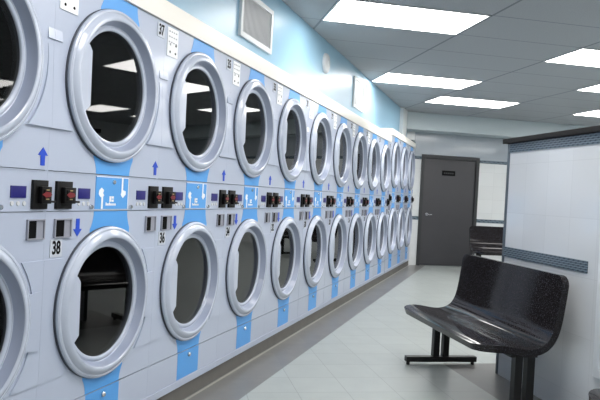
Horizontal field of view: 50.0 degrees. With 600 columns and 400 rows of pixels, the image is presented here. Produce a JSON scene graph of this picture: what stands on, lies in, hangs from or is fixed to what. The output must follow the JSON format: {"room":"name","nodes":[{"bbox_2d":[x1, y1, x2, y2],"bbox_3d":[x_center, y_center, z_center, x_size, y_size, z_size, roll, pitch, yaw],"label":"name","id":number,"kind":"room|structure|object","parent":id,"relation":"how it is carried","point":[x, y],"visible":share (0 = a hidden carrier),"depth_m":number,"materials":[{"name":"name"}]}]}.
{"room":"laundry","nodes":[
{"label":"laundry","id":0,"kind":"room"},
{"bbox_2d":[167,0,406,136],"bbox_3d":[-0.554,-0.249,4.254,0.100,2.700,15.750,3,1,18],"label":"wall","id":1,"kind":"structure","parent":0,"point":[298,49],"depth_m":5.71,"materials":[{"name":"blue paint"}]},
{"bbox_2d":[238,0,273,54],"bbox_3d":[-0.309,-1.276,4.630,0.023,0.330,0.600,3,1,18],"label":"air vent","id":2,"kind":"object","parent":1,"relation":"in","point":[255,23],"visible":1,"depth_m":4.63,"materials":[{"name":"white metal"}]},
{"bbox_2d":[243,0,270,47],"bbox_3d":[-0.313,-1.276,4.631,0.012,0.260,0.530,3,1,18],"label":"vent grille","id":3,"kind":"object","parent":2,"relation":"attached to","point":[256,15],"depth_m":4.63,"materials":[{"name":"grey metal"}]},
{"bbox_2d":[124,0,415,148],"bbox_3d":[0.399,-0.955,6.642,0.161,0.212,10.450,3,1,18],"label":"trim","id":4,"kind":"structure","parent":1,"relation":"attached to","point":[165,11],"depth_m":4.07,"materials":[{"name":"white paint"}]},
{"bbox_2d":[157,261,407,399],"bbox_3d":[0.061,1.069,6.714,0.596,0.086,10.430,3,1,18],"label":"baseboard","id":5,"kind":"structure","parent":1,"relation":"attached to","point":[199,382],"depth_m":4.63,"materials":[{"name":"concrete"}]},
{"bbox_2d":[0,0,55,399],"bbox_3d":[-1.388,0.043,2.151,0.740,1.885,0.823,3,1,18],"label":"dryer","id":6,"kind":"object","parent":5,"relation":"on","point":[27,27],"visible":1,"depth_m":2.28,"materials":[{"name":"paint"}]},
{"bbox_2d":[36,0,165,399],"bbox_3d":[-1.143,0.049,2.910,0.740,1.885,0.823,3,1,18],"label":"dryer","id":7,"kind":"object","parent":5,"relation":"on","point":[105,134],"visible":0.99,"depth_m":2.74,"materials":[{"name":"paint"}]},
{"bbox_2d":[146,23,231,399],"bbox_3d":[-0.897,0.056,3.669,0.740,1.885,0.823,3,1,18],"label":"dryer","id":8,"kind":"object","parent":5,"relation":"on","point":[194,148],"visible":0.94,"depth_m":3.50,"materials":[{"name":"paint"}]},
{"bbox_2d":[216,58,276,365],"bbox_3d":[-0.652,0.062,4.428,0.740,1.885,0.823,3,1,18],"label":"dryer","id":9,"kind":"object","parent":5,"relation":"on","point":[250,160],"visible":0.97,"depth_m":4.27,"materials":[{"name":"paint"}]},
{"bbox_2d":[263,82,308,339],"bbox_3d":[-0.407,0.068,5.186,0.740,1.885,0.823,3,1,18],"label":"dryer","id":10,"kind":"object","parent":5,"relation":"on","point":[291,108],"visible":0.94,"depth_m":5.04,"materials":[{"name":"paint"}]},
{"bbox_2d":[297,99,333,320],"bbox_3d":[-0.160,0.074,5.947,0.740,1.885,0.823,3,1,18],"label":"dryer","id":11,"kind":"object","parent":5,"relation":"on","point":[320,119],"visible":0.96,"depth_m":5.80,"materials":[{"name":"paint"}]},
{"bbox_2d":[323,112,352,306],"bbox_3d":[0.086,0.081,6.709,0.740,1.885,0.823,3,1,18],"label":"dryer","id":12,"kind":"object","parent":5,"relation":"on","point":[341,160],"visible":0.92,"depth_m":6.57,"materials":[{"name":"paint"}]},
{"bbox_2d":[343,123,367,295],"bbox_3d":[0.332,0.087,7.470,0.740,1.885,0.823,3,1,18],"label":"dryer","id":13,"kind":"object","parent":5,"relation":"on","point":[357,180],"visible":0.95,"depth_m":7.33,"materials":[{"name":"paint"}]},
{"bbox_2d":[360,131,380,286],"bbox_3d":[0.578,0.093,8.231,0.740,1.885,0.823,3,1,18],"label":"dryer","id":14,"kind":"object","parent":5,"relation":"on","point":[373,141],"visible":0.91,"depth_m":8.10,"materials":[{"name":"paint"}]},
{"bbox_2d":[373,137,390,279],"bbox_3d":[0.824,0.099,8.992,0.740,1.885,0.823,3,1,18],"label":"dryer","id":15,"kind":"object","parent":5,"relation":"on","point":[385,146],"visible":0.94,"depth_m":8.86,"materials":[{"name":"paint"}]},
{"bbox_2d":[384,135,400,273],"bbox_3d":[1.080,0.048,9.772,0.740,2.000,0.838,3,1,18],"label":"dryer","id":16,"kind":"object","parent":5,"relation":"on","point":[393,197],"visible":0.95,"depth_m":9.64,"materials":[{"name":"paint"}]},
{"bbox_2d":[394,141,408,267],"bbox_3d":[1.331,0.055,10.548,0.740,2.000,0.838,3,1,18],"label":"dryer","id":17,"kind":"object","parent":5,"relation":"on","point":[403,177],"visible":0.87,"depth_m":10.42,"materials":[{"name":"paint"}]},
{"bbox_2d":[402,145,414,263],"bbox_3d":[1.582,0.061,11.323,0.740,2.000,0.838,3,1,18],"label":"dryer","id":18,"kind":"object","parent":5,"relation":"on","point":[411,151],"visible":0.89,"depth_m":11.18,"materials":[{"name":"paint"}]},
{"bbox_2d":[322,53,329,73],"bbox_3d":[0.266,-1.351,6.368,0.038,0.200,0.200,3,1,18],"label":"wall sensor","id":19,"kind":"object","parent":1,"relation":"attached to","point":[326,59],"visible":1,"depth_m":6.32,"materials":[{"name":"white plastic"}]},
{"bbox_2d":[352,76,364,112],"bbox_3d":[0.710,-1.270,7.779,0.022,0.360,0.540,3,1,18],"label":"air vent","id":20,"kind":"object","parent":1,"relation":"in","point":[358,85],"visible":1,"depth_m":7.75,"materials":[{"name":"white metal"}]},
{"bbox_2d":[355,80,363,108],"bbox_3d":[0.707,-1.270,7.780,0.013,0.290,0.470,3,1,18],"label":"vent grille","id":21,"kind":"object","parent":20,"relation":"attached to","point":[359,85],"depth_m":7.79,"materials":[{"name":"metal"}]},
{"bbox_2d":[399,108,407,136],"bbox_3d":[1.753,-1.285,10.931,0.059,0.504,0.420,3,1,18],"label":"trim","id":22,"kind":"structure","parent":1,"relation":"attached to","point":[403,112],"depth_m":10.74,"materials":[{"name":"white"}]},
{"bbox_2d":[183,265,541,399],"bbox_3d":[1.699,1.257,3.978,19.000,0.060,15.100,3,1,-11],"label":"floor","id":23,"kind":"structure","parent":0,"point":[357,350],"depth_m":4.62,"materials":[{"name":"tile"}]},
{"bbox_2d":[469,226,502,256],"bbox_3d":[3.461,0.860,10.651,1.250,0.800,0.574,3,1,-11],"label":"bench","id":24,"kind":"object","parent":23,"relation":"on","point":[483,240],"visible":0.41,"depth_m":10.73,"materials":[{"name":"black plastic"}]},
{"bbox_2d":[404,254,568,399],"bbox_3d":[1.119,0.794,4.105,0.574,0.800,1.250,3,1,-11],"label":"bench","id":25,"kind":"object","parent":23,"relation":"on","point":[517,312],"visible":1,"depth_m":3.91,"materials":[{"name":"black plastic"}]},
{"bbox_2d":[588,389,599,399],"bbox_3d":[1.563,0.836,2.159,0.574,0.800,1.250,3,1,-11],"label":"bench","id":26,"kind":"object","parent":23,"relation":"on","point":[594,394],"visible":1,"depth_m":2.65,"materials":[{"name":"black"}]},
{"bbox_2d":[282,0,599,125],"bbox_3d":[1.847,-1.499,3.953,19.000,0.060,15.100,3,1,-11],"label":"ceiling","id":27,"kind":"structure","parent":0,"point":[507,51],"depth_m":6.65,"materials":[{"name":"tile"}]},
{"bbox_2d":[322,0,490,34],"bbox_3d":[0.867,-1.531,5.418,1.255,0.008,0.655,3,1,-11],"label":"recessed light","id":28,"kind":"object","parent":27,"relation":"in","point":[360,12],"visible":1,"depth_m":5.38,"materials":[{"name":"white plastic"}]},
{"bbox_2d":[371,72,482,89],"bbox_3d":[1.607,-1.517,8.235,1.255,0.008,0.655,3,1,-11],"label":"recessed light","id":29,"kind":"object","parent":27,"relation":"in","point":[395,78],"visible":1,"depth_m":8.21,"materials":[{"name":"white plastic"}]},
{"bbox_2d":[425,96,519,108],"bbox_3d":[2.600,-1.478,9.767,1.255,0.008,0.655,3,1,-11],"label":"recessed light","id":30,"kind":"object","parent":27,"relation":"in","point":[442,99],"visible":1,"depth_m":9.74,"materials":[{"name":"white plastic"}]},
{"bbox_2d":[544,48,599,67],"bbox_3d":[3.233,-1.414,6.554,1.255,0.008,0.655,3,1,-11],"label":"recessed light","id":31,"kind":"object","parent":27,"relation":"in","point":[583,56],"visible":1,"depth_m":6.53,"materials":[{"name":"white plastic"}]},
{"bbox_2d":[572,110,599,116],"bbox_3d":[5.093,-1.348,10.260,1.255,0.008,0.655,3,1,-11],"label":"recessed light","id":32,"kind":"object","parent":27,"relation":"in","point":[595,113],"visible":1,"depth_m":10.28,"materials":[{"name":"white plastic"}]},
{"bbox_2d":[576,84,599,92],"bbox_3d":[4.226,-1.375,8.086,1.255,0.008,0.655,3,1,-11],"label":"recessed light","id":33,"kind":"object","parent":27,"relation":"in","point":[596,88],"visible":1,"depth_m":8.17,"materials":[{"name":"white plastic"}]},
{"bbox_2d":[580,85,599,91],"bbox_3d":[4.226,-1.376,8.086,1.231,0.005,0.631,3,1,-11],"label":"diffuser","id":34,"kind":"object","parent":33,"relation":"attached to","point":[596,88],"depth_m":8.15,"materials":[{"name":"white plastic"}]},
{"bbox_2d":[407,131,507,264],"bbox_3d":[5.419,-0.002,12.329,8.600,2.700,0.104,3,1,-11],"label":"wall","id":35,"kind":"structure","parent":0,"point":[492,177],"depth_m":11.85,"materials":[{"name":"tile"}]},
{"bbox_2d":[416,154,479,265],"bbox_3d":[2.693,0.204,11.764,1.120,2.005,0.149,3,1,-11],"label":"door","id":36,"kind":"structure","parent":35,"relation":"in","point":[448,199],"depth_m":11.73,"materials":[{"name":"grey paint"}]},
{"bbox_2d":[412,216,503,223],"bbox_3d":[5.804,0.517,12.364,7.780,0.065,0.006,3,1,-11],"label":"trim","id":37,"kind":"structure","parent":35,"relation":"attached to","point":[413,217],"depth_m":11.89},
{"bbox_2d":[415,156,506,164],"bbox_3d":[5.862,-0.573,12.354,7.780,0.057,0.006,3,1,-11],"label":"trim","id":38,"kind":"structure","parent":35,"relation":"attached to","point":[416,157],"depth_m":11.88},
{"bbox_2d":[407,111,590,138],"bbox_3d":[5.766,-1.182,12.121,8.120,0.298,0.398,3,1,-11],"label":"trim","id":39,"kind":"structure","parent":35,"relation":"attached to","point":[416,121],"depth_m":11.42,"materials":[{"name":"grey paint"}]},
{"bbox_2d":[495,125,599,399],"bbox_3d":[1.842,0.432,2.583,0.185,1.628,3.940,3,1,-11],"label":"wall","id":40,"kind":"structure","parent":0,"point":[552,208],"depth_m":3.79,"materials":[{"name":"tile"}]},
{"bbox_2d":[592,246,599,378],"bbox_3d":[1.680,0.333,3.018,0.020,1.230,0.840,3,1,-11],"label":"wall panel","id":41,"kind":"object","parent":40,"relation":"attached to","point":[596,351],"visible":1,"depth_m":3.41,"materials":[{"name":"white"}]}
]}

